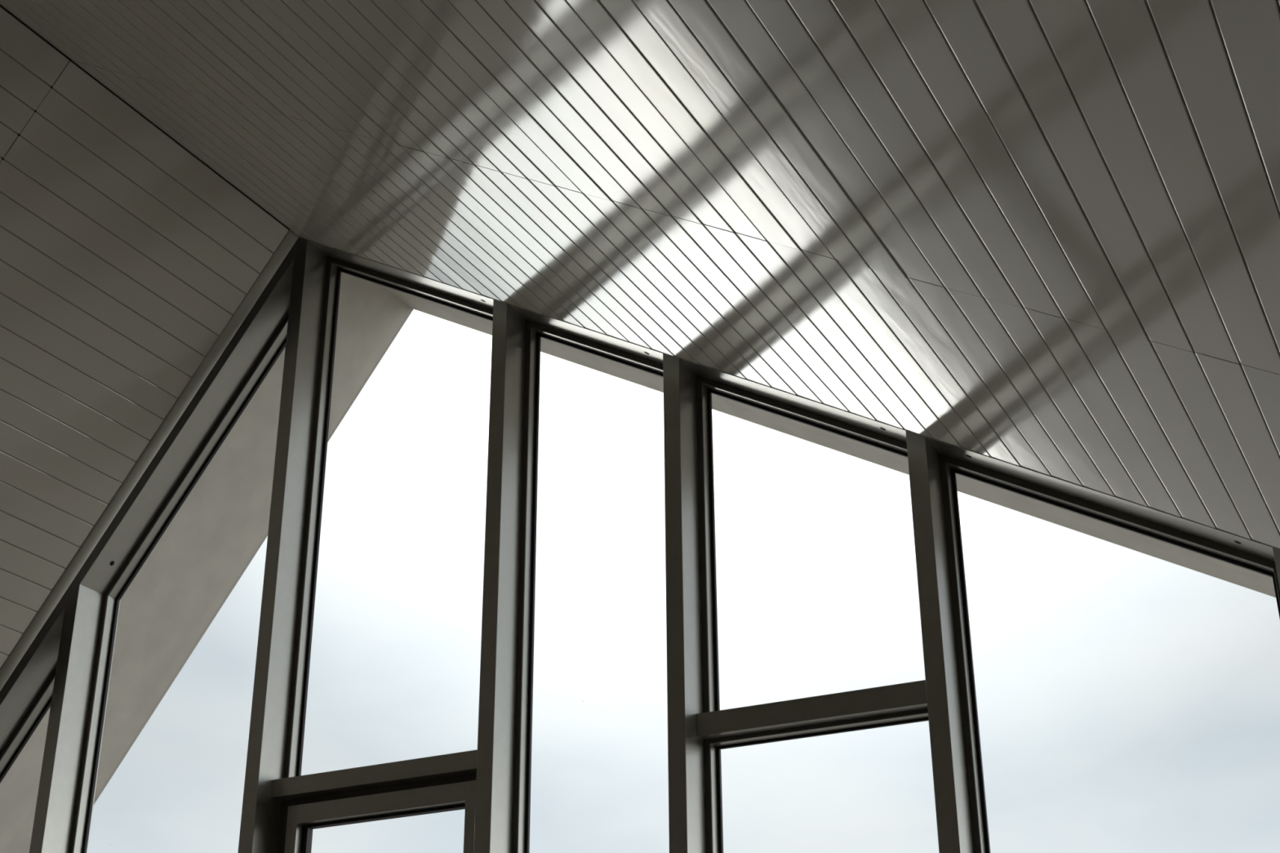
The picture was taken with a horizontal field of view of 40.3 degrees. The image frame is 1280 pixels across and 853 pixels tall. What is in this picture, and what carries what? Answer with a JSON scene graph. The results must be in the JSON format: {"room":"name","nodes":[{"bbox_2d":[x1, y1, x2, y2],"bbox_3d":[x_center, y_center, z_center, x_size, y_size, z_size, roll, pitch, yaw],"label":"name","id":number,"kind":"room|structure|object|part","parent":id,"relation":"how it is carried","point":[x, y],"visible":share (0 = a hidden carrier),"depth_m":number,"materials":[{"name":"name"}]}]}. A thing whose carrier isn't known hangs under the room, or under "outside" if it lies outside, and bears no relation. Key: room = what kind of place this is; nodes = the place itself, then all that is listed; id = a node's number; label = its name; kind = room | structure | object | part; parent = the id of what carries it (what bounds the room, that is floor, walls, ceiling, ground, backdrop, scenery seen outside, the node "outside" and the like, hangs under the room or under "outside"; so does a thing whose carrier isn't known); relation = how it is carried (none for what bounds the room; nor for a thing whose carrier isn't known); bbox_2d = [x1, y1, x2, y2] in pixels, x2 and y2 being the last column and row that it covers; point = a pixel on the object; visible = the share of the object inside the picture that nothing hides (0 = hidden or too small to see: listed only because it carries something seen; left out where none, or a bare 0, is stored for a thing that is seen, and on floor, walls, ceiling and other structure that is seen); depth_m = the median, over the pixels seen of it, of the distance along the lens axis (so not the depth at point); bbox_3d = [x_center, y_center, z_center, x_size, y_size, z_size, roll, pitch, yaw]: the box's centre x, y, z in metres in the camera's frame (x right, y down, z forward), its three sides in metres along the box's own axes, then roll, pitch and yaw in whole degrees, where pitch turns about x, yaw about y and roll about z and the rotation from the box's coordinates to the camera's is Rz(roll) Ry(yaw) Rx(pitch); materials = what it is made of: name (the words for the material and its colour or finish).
{"room":"living room","nodes":[
{"label":"living room","id":0,"kind":"room"},
{"bbox_2d":[0,4,288,667],"bbox_3d":[-4.089,-0.923,3.483,2.172,3.326,7.947,-13,-28,24],"label":"ceiling","id":1,"kind":"structure","parent":0,"point":[125,257],"depth_m":6.25,"materials":[{"name":"white wood"}]},
{"bbox_2d":[0,227,298,690],"bbox_3d":[-2.256,0.717,6.570,2.071,2.831,0.059,-13,-28,24],"label":"trim","id":2,"kind":"structure","parent":1,"relation":"attached to","point":[84,551],"depth_m":6.64,"materials":[{"name":"grey metal"}]},
{"bbox_2d":[0,271,1275,852],"bbox_3d":[-1.310,-1.174,2.704,8.660,4.006,8.820,-13,-28,24],"label":"roof overhang","id":3,"kind":"object","parent":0,"point":[214,536],"visible":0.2,"depth_m":7.29,"materials":[{"name":"paint"}]},
{"bbox_2d":[0,0,1279,548],"bbox_3d":[-0.585,-1.507,1.787,5.688,3.527,7.947,-13,-28,24],"label":"ceiling","id":4,"kind":"structure","parent":0,"point":[1042,236],"depth_m":3.92,"materials":[{"name":"white wood"}]},
{"bbox_2d":[0,235,1279,852],"bbox_3d":[0.380,1.284,5.194,7.660,5.397,0.250,-13,-28,24],"label":"window frame","id":5,"kind":"structure","parent":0,"point":[67,642],"depth_m":6.09,"materials":[{"name":"metal"}]},
{"bbox_2d":[0,668,56,782],"bbox_3d":[-2.582,2.607,6.285,0.961,3.872,0.067,-13,-28,24],"label":"window","id":6,"kind":"structure","parent":5,"relation":"in","point":[41,705],"depth_m":6.86,"materials":[{"name":"metal"}]},
{"bbox_3d":[-2.622,1.351,6.821,0.961,1.453,0.195,-13,-28,24],"label":"head rail","id":7,"kind":"part","parent":5,"relation":"part of","materials":[{"name":"metal"}]},
{"bbox_2d":[68,312,288,852],"bbox_3d":[-1.698,1.818,6.165,0.908,5.182,0.067,-13,-28,24],"label":"window","id":8,"kind":"structure","parent":5,"relation":"in","point":[112,597],"depth_m":6.93,"materials":[{"name":"metal"}]},
{"bbox_3d":[-1.742,-0.061,7.001,0.908,1.382,0.195,-13,-28,24],"label":"head rail","id":9,"kind":"part","parent":5,"relation":"part of","materials":[{"name":"metal"}]},
{"bbox_2d":[271,256,493,852],"bbox_3d":[-0.858,1.583,5.767,0.886,5.249,0.124,-13,-28,24],"label":"window","id":10,"kind":"structure","parent":5,"relation":"in","point":[443,783],"depth_m":6.04,"materials":[{"name":"metal"}]},
{"bbox_3d":[-0.840,2.598,5.306,0.886,3.021,0.065,-13,-28,24],"label":"frame","id":11,"kind":"part","parent":10,"relation":"part of","materials":[{"name":"grey metal"}]},
{"bbox_3d":[-0.870,1.276,5.894,0.682,0.064,0.035,-13,-28,24],"label":"rail","id":12,"kind":"part","parent":10,"relation":"part of","materials":[{"name":"metal"}]},
{"bbox_3d":[-0.890,-0.595,6.777,0.886,0.568,0.195,-13,-28,24],"label":"head rail","id":13,"kind":"part","parent":5,"relation":"part of","materials":[{"name":"metal"}]},
{"bbox_3d":[-0.159,-0.338,6.241,0.628,0.420,0.195,-13,-28,24],"label":"head rail","id":14,"kind":"part","parent":5,"relation":"part of","materials":[{"name":"metal"}]},
{"bbox_2d":[511,320,662,852],"bbox_3d":[-0.115,1.674,5.340,0.628,4.707,0.067,-13,-28,24],"label":"window","id":15,"kind":"structure","parent":5,"relation":"in","point":[534,331],"depth_m":6.08,"materials":[{"name":"metal"}]},
{"bbox_2d":[299,236,1279,549],"bbox_3d":[1.175,0.092,4.976,5.586,3.317,0.002,-13,-28,24],"label":"trim","id":16,"kind":"structure","parent":5,"relation":"attached to","point":[1181,517],"depth_m":5.40,"materials":[{"name":"black metal"}]},
{"bbox_3d":[0.521,-0.099,5.743,0.771,0.502,0.195,-13,-28,24],"label":"head rail","id":17,"kind":"part","parent":5,"relation":"part of","materials":[{"name":"metal"}]},
{"bbox_2d":[696,374,928,852],"bbox_3d":[0.552,1.689,4.925,0.771,4.312,0.120,-13,-28,24],"label":"window","id":18,"kind":"structure","parent":5,"relation":"in","point":[906,703],"depth_m":5.41,"materials":[{"name":"metal"}]},
{"bbox_3d":[1.341,0.190,5.142,0.942,0.600,0.195,-13,-28,24],"label":"head rail","id":19,"kind":"part","parent":5,"relation":"part of","materials":[{"name":"metal"}]},
{"bbox_2d":[938,453,1279,852],"bbox_3d":[1.383,1.729,4.470,0.942,3.835,0.067,-13,-28,24],"label":"window","id":20,"kind":"structure","parent":5,"relation":"in","point":[949,466],"depth_m":5.16,"materials":[{"name":"metal"}]}
]}

